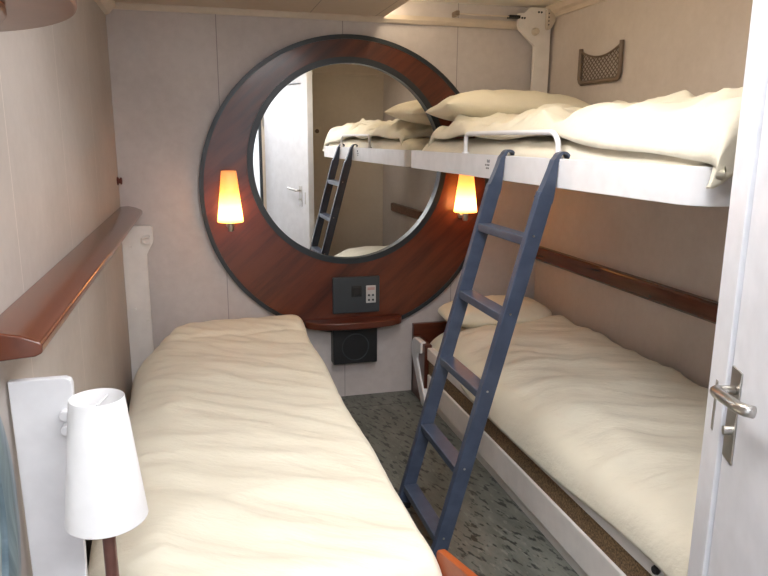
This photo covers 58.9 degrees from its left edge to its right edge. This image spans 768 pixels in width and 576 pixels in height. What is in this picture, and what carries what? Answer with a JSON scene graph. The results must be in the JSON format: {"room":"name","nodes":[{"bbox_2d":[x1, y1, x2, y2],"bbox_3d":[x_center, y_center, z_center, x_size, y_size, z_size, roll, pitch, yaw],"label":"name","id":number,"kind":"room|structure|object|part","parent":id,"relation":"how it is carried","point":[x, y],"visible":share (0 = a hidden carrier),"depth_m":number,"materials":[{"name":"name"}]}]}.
{"room":"ship cabin","nodes":[
{"label":"ship cabin","id":0,"kind":"room"},
{"bbox_2d":[0,0,132,575],"bbox_3d":[-0.966,-0.069,1.923,0.080,2.300,3.356,-3,13,-15],"label":"wall","id":1,"kind":"structure","parent":0,"point":[59,171],"depth_m":2.03,"materials":[{"name":"paint"}]},
{"bbox_2d":[0,417,20,575],"bbox_3d":[-0.626,0.473,0.956,0.029,0.784,0.784,-3,13,-15],"label":"mirror","id":2,"kind":"object","parent":1,"relation":"attached to","point":[10,540],"visible":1,"depth_m":1.27,"materials":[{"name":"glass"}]},
{"bbox_2d":[0,499,4,575],"bbox_3d":[-0.633,0.473,0.953,0.013,0.664,0.664,-3,13,-15],"label":"mirror glass","id":3,"kind":"object","parent":2,"relation":"attached to","point":[2,501],"depth_m":1.26,"materials":[{"name":"teal mirror"}]},
{"bbox_2d":[0,0,76,31],"bbox_3d":[-0.485,-0.326,0.740,0.271,0.035,0.662,-3,13,-15],"label":"shelf","id":4,"kind":"object","parent":1,"relation":"attached to","point":[15,15],"visible":1,"depth_m":0.84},
{"bbox_2d":[7,375,87,575],"bbox_3d":[-0.707,0.683,1.500,0.121,1.015,0.039,-3,13,-15],"label":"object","id":5,"kind":"object","parent":1,"relation":"attached to","point":[38,405],"visible":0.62,"depth_m":1.43,"materials":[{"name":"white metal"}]},
{"bbox_2d":[0,206,141,360],"bbox_3d":[-0.991,-0.144,2.370,0.108,0.056,2.425,-3,13,-15],"label":"wooden rail","id":6,"kind":"object","parent":1,"relation":"attached to","point":[29,324],"visible":1,"depth_m":1.58,"materials":[{"name":"brown wood"}]},
{"bbox_2d":[94,0,114,14],"bbox_3d":[-0.901,-1.013,1.748,0.050,0.060,3.266,-3,13,-15],"label":"trim","id":7,"kind":"structure","parent":1,"relation":"attached to","point":[106,6],"depth_m":3.16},
{"bbox_2d":[117,177,121,184],"bbox_3d":[-1.332,-0.539,3.427,0.025,0.044,0.044,-3,13,-15],"label":"coat hook","id":8,"kind":"object","parent":1,"relation":"attached to","point":[119,180],"visible":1,"depth_m":3.42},
{"bbox_2d":[122,225,153,380],"bbox_3d":[-1.274,0.197,3.606,0.155,1.058,0.044,-3,13,-15],"label":"bracket","id":9,"kind":"object","parent":1,"relation":"attached to","point":[137,243],"visible":0.82,"depth_m":3.56,"materials":[{"name":"white metal"}]},
{"bbox_2d":[114,0,408,15],"bbox_3d":[-0.253,-1.145,1.913,1.400,0.135,3.296,-3,13,-15],"label":"ceiling","id":10,"kind":"structure","parent":0,"point":[350,7],"depth_m":3.33,"materials":[{"name":"white paint"}]},
{"bbox_2d":[106,0,538,395],"bbox_3d":[-0.221,-0.487,3.857,2.545,2.300,0.080,-3,13,-15],"label":"wall","id":11,"kind":"structure","parent":0,"point":[171,73],"depth_m":3.62,"materials":[{"name":"paint"}]},
{"bbox_2d":[113,2,517,29],"bbox_3d":[-0.290,-1.431,3.571,2.200,0.040,0.030,-3,13,-15],"label":"trim","id":12,"kind":"structure","parent":11,"relation":"attached to","point":[396,19],"depth_m":3.57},
{"bbox_2d":[199,34,488,331],"bbox_3d":[-0.181,-0.546,3.790,1.640,1.640,0.039,-3,13,-15],"label":"round wall mirror","id":13,"kind":"object","parent":11,"relation":"attached to","point":[319,137],"visible":0.75,"depth_m":3.75,"materials":[{"name":"brown wood"}]},
{"bbox_2d":[218,170,243,231],"bbox_3d":[-0.806,-0.453,3.555,0.134,0.315,0.137,-3,13,-15],"label":"wall sconce","id":14,"kind":"object","parent":13,"relation":"attached to","point":[229,209],"visible":1,"depth_m":3.51,"materials":[{"name":"beige glass"}]},
{"bbox_2d":[253,63,438,257],"bbox_3d":[-0.190,-0.690,3.764,1.062,1.062,0.006,-3,13,-16],"label":"mirror glass","id":15,"kind":"object","parent":13,"relation":"attached to","point":[334,177],"depth_m":3.75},
{"bbox_2d":[305,315,401,330],"bbox_3d":[-0.161,0.202,3.878,0.569,0.040,0.125,-3,13,-15],"label":"ledge","id":16,"kind":"object","parent":13,"relation":"attached to","point":[356,323],"visible":1,"depth_m":3.84,"materials":[{"name":"brown wood"}]},
{"bbox_2d":[332,275,379,313],"bbox_3d":[-0.159,0.039,3.899,0.274,0.210,0.032,-3,13,-15],"label":"control panel","id":17,"kind":"object","parent":13,"relation":"attached to","point":[357,294],"visible":1,"depth_m":3.89,"materials":[{"name":"grey plastic"}]},
{"bbox_2d":[352,286,361,296],"bbox_3d":[-0.156,0.020,3.886,0.060,0.066,0.010,-3,13,-15],"label":"power socket","id":18,"kind":"object","parent":17,"relation":"attached to","point":[356,290],"depth_m":3.88,"materials":[{"name":"black plastic"}]},
{"bbox_2d":[454,174,476,220],"bbox_3d":[0.468,-0.529,3.889,0.134,0.288,0.137,-3,13,-15],"label":"wall sconce","id":19,"kind":"object","parent":13,"relation":"attached to","point":[465,201],"visible":0.84,"depth_m":3.84,"materials":[{"name":"beige glass"}]},
{"bbox_2d":[331,328,376,364],"bbox_3d":[-0.174,0.329,3.965,0.260,0.210,0.078,-3,13,-15],"label":"speaker","id":20,"kind":"object","parent":11,"relation":"attached to","point":[360,345],"visible":0.85,"depth_m":3.93},
{"bbox_2d":[452,10,520,18],"bbox_3d":[0.561,-1.495,3.731,0.377,0.025,0.072,-3,13,-15],"label":"rod","id":21,"kind":"object","parent":11,"relation":"attached to","point":[456,13],"visible":1,"depth_m":3.71,"materials":[{"name":"beige metal"}]},
{"bbox_3d":[0.569,-1.487,3.709,0.365,0.008,0.008,-3,13,-15],"label":"rod","id":22,"kind":"part","parent":21,"relation":"part of","materials":[{"name":"white metal"}]},
{"bbox_2d":[341,390,578,575],"bbox_3d":[0.196,1.207,1.622,3.085,0.050,5.256,-3,13,-15],"label":"floor","id":23,"kind":"structure","parent":0,"point":[492,535],"depth_m":2.90,"materials":[{"name":"carpet"}]},
{"bbox_2d":[436,549,477,575],"bbox_3d":[-0.494,0.663,2.568,0.807,0.600,2.665,-3,13,-15],"label":"bed","id":24,"kind":"object","parent":23,"relation":"on","point":[449,565],"visible":0.03,"depth_m":1.61,"materials":[{"name":"wood"}]},
{"bbox_2d":[88,315,441,575],"bbox_3d":[-0.584,0.512,2.652,0.913,0.258,2.409,-3,13,-15],"label":"quilt","id":25,"kind":"object","parent":24,"relation":"on","point":[252,459],"visible":0.94,"depth_m":2.06,"materials":[{"name":"beige fabric"}]},
{"bbox_2d":[398,149,569,557],"bbox_3d":[0.331,0.237,2.543,0.467,1.475,0.450,-3,13,-15],"label":"ladder","id":26,"kind":"object","parent":23,"relation":"on","point":[461,463],"visible":0.86,"depth_m":2.44,"materials":[{"name":"blue metal"}]},
{"bbox_3d":[0.255,0.247,2.744,0.404,1.321,0.030,-3,13,-15],"label":"ladder rail","id":27,"kind":"part","parent":26,"relation":"part of","materials":[{"name":"blue metal"}]},
{"bbox_3d":[0.362,0.333,2.354,0.404,1.321,0.030,-3,13,-15],"label":"ladder rail","id":28,"kind":"part","parent":26,"relation":"part of","materials":[{"name":"blue metal"}]},
{"bbox_2d":[411,321,665,575],"bbox_3d":[0.862,0.652,3.054,0.807,0.430,2.442,-3,13,-15],"label":"bunk","id":29,"kind":"object","parent":23,"relation":"on","point":[590,545],"visible":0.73,"depth_m":2.64,"materials":[{"name":"white metal"}]},
{"bbox_3d":[0.217,0.483,3.953,0.036,0.368,0.297,-3,13,-15],"label":"post","id":30,"kind":"part","parent":29,"relation":"part of","materials":[{"name":"white metal"}]},
{"bbox_3d":[0.544,0.782,2.862,0.030,0.130,2.190,-3,13,-15],"label":"drawer","id":31,"kind":"part","parent":29,"relation":"part of","materials":[{"name":"white metal"}]},
{"bbox_2d":[430,315,708,575],"bbox_3d":[0.879,0.459,2.951,0.803,0.263,2.280,-3,13,-15],"label":"quilt","id":32,"kind":"object","parent":29,"relation":"on","point":[619,429],"visible":0.71,"depth_m":2.53,"materials":[{"name":"beige fabric"}]},
{"bbox_2d":[438,295,551,327],"bbox_3d":[0.637,0.128,3.914,0.640,0.150,0.368,-3,13,-15],"label":"pillow","id":33,"kind":"object","parent":32,"relation":"on","point":[530,310],"visible":0.54,"depth_m":3.79,"materials":[{"name":"beige fabric"}]},
{"bbox_3d":[-0.484,0.998,1.274,0.345,0.500,0.438,-3,13,-15],"label":"bedside table","id":34,"kind":"object","parent":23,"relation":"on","visible":0},
{"bbox_2d":[64,388,147,575],"bbox_3d":[-0.532,0.461,1.312,0.150,0.530,0.150,1,12,4],"label":"table lamp","id":35,"kind":"object","parent":34,"relation":"on","point":[105,497],"visible":1,"depth_m":1.24,"materials":[{"name":"white fabric"}]},
{"bbox_3d":[-0.533,0.537,1.329,0.025,0.345,0.025,-3,13,-15],"label":"stem","id":36,"kind":"part","parent":35,"relation":"part of","materials":[{"name":"brown wood"}]},
{"bbox_2d":[415,0,561,7],"bbox_3d":[0.899,-1.250,2.207,0.985,0.040,3.296,-3,13,-15],"label":"ceiling","id":37,"kind":"structure","parent":0,"point":[516,3],"depth_m":3.72,"materials":[{"name":"white paint"}]},
{"bbox_2d":[534,0,752,388],"bbox_3d":[1.415,-0.191,2.550,0.080,2.300,3.356,-3,13,-15],"label":"wall","id":38,"kind":"structure","parent":0,"point":[698,47],"depth_m":3.13,"materials":[{"name":"paint"}]},
{"bbox_2d":[517,7,555,136],"bbox_3d":[0.852,-1.166,3.887,0.215,0.825,0.055,-3,13,-15],"label":"bracket","id":39,"kind":"object","parent":38,"relation":"attached to","point":[535,24],"visible":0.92,"depth_m":3.84,"materials":[{"name":"white metal"}]},
{"bbox_3d":[0.852,-1.439,3.813,0.043,0.043,0.030,-3,13,-15],"label":"pivot knob","id":40,"kind":"part","parent":39,"relation":"part of","materials":[{"name":"white metal"}]},
{"bbox_3d":[0.935,-1.507,3.823,0.053,0.109,0.026,-3,13,-15],"label":"hinge plate","id":41,"kind":"part","parent":39,"relation":"part of","materials":[{"name":"white metal"}]},
{"bbox_2d":[411,129,732,206],"bbox_3d":[0.852,-0.547,2.799,0.845,0.192,2.305,-3,13,-15],"label":"bunk","id":42,"kind":"object","parent":38,"relation":"attached to","point":[671,184],"visible":0.8,"depth_m":2.03,"materials":[{"name":"white metal"}]},
{"bbox_3d":[0.472,-0.562,2.642,0.019,0.099,0.847,-3,13,-15],"label":"guard rail","id":43,"kind":"part","parent":42,"relation":"part of","materials":[{"name":"white metal"}]},
{"bbox_2d":[422,136,712,166],"bbox_3d":[0.861,-0.550,2.801,0.802,0.143,2.245,-3,13,-15],"label":"mattress","id":44,"kind":"object","parent":42,"relation":"on","point":[543,146],"visible":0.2,"depth_m":2.44,"materials":[{"name":"white fabric"}]},
{"bbox_2d":[429,87,742,188],"bbox_3d":[0.884,-0.615,2.670,0.826,0.289,2.168,-3,13,-15],"label":"quilt","id":45,"kind":"object","parent":44,"relation":"on","point":[682,124],"visible":0.9,"depth_m":1.92,"materials":[{"name":"beige fabric"}]},
{"bbox_2d":[425,89,589,120],"bbox_3d":[0.655,-0.941,3.556,0.796,0.179,0.463,-2,13,-10],"label":"pillow","id":46,"kind":"object","parent":45,"relation":"on","point":[476,103],"visible":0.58,"depth_m":3.34,"materials":[{"name":"beige fabric"}]},
{"bbox_2d":[543,0,605,16],"bbox_3d":[1.350,-1.225,2.336,0.050,0.060,3.296,-3,13,-15],"label":"trim","id":47,"kind":"structure","parent":38,"relation":"attached to","point":[563,7],"depth_m":3.64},
{"bbox_2d":[577,40,623,85],"bbox_3d":[1.083,-1.126,3.421,0.022,0.185,0.387,-3,13,-15],"label":"pocket","id":48,"kind":"object","parent":38,"relation":"attached to","point":[620,45],"visible":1,"depth_m":3.40,"materials":[{"name":"brown fabric"}]},
{"bbox_2d":[535,246,717,323],"bbox_3d":[1.300,0.081,2.809,0.036,0.090,2.890,-3,13,-15],"label":"wooden rail","id":49,"kind":"object","parent":38,"relation":"attached to","point":[703,308],"visible":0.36,"depth_m":3.19,"materials":[{"name":"brown wood"}]},
{"bbox_3d":[0.913,0.170,1.120,0.162,2.200,0.656,-3,13,-15],"label":"wall","id":50,"kind":"structure","parent":0,"visible":0},
{"bbox_2d":[687,0,767,575],"bbox_3d":[0.732,0.106,1.407,0.064,2.200,0.098,2,12,9],"label":"trim","id":51,"kind":"structure","parent":50,"relation":"attached to","point":[756,68],"depth_m":1.37,"materials":[{"name":"white paint"}]},
{"bbox_3d":[0.699,0.247,1.438,0.002,0.110,0.012,2,12,9],"label":"strike plate","id":52,"kind":"part","parent":51,"relation":"part of","materials":[{"name":"metal"}]},
{"bbox_3d":[1.193,0.185,0.825,1.265,2.300,0.060,-3,13,-15],"label":"wall","id":53,"kind":"structure","parent":0,"visible":0},
{"bbox_2d":[708,83,767,575],"bbox_3d":[0.640,0.286,1.056,0.098,1.973,0.673,2,12,9],"label":"door","id":54,"kind":"structure","parent":53,"relation":"in","point":[739,546],"depth_m":1.27,"materials":[{"name":"white paint"}]},
{"bbox_3d":[0.692,0.253,1.351,0.004,0.192,0.052,2,12,9],"label":"handle plate","id":55,"kind":"part","parent":54,"relation":"part of","materials":[{"name":"metal"}]},
{"bbox_3d":[0.645,0.207,1.262,0.054,0.042,0.184,4,13,17],"label":"lever","id":56,"kind":"part","parent":54,"relation":"part of","materials":[{"name":"metal"}]}
]}

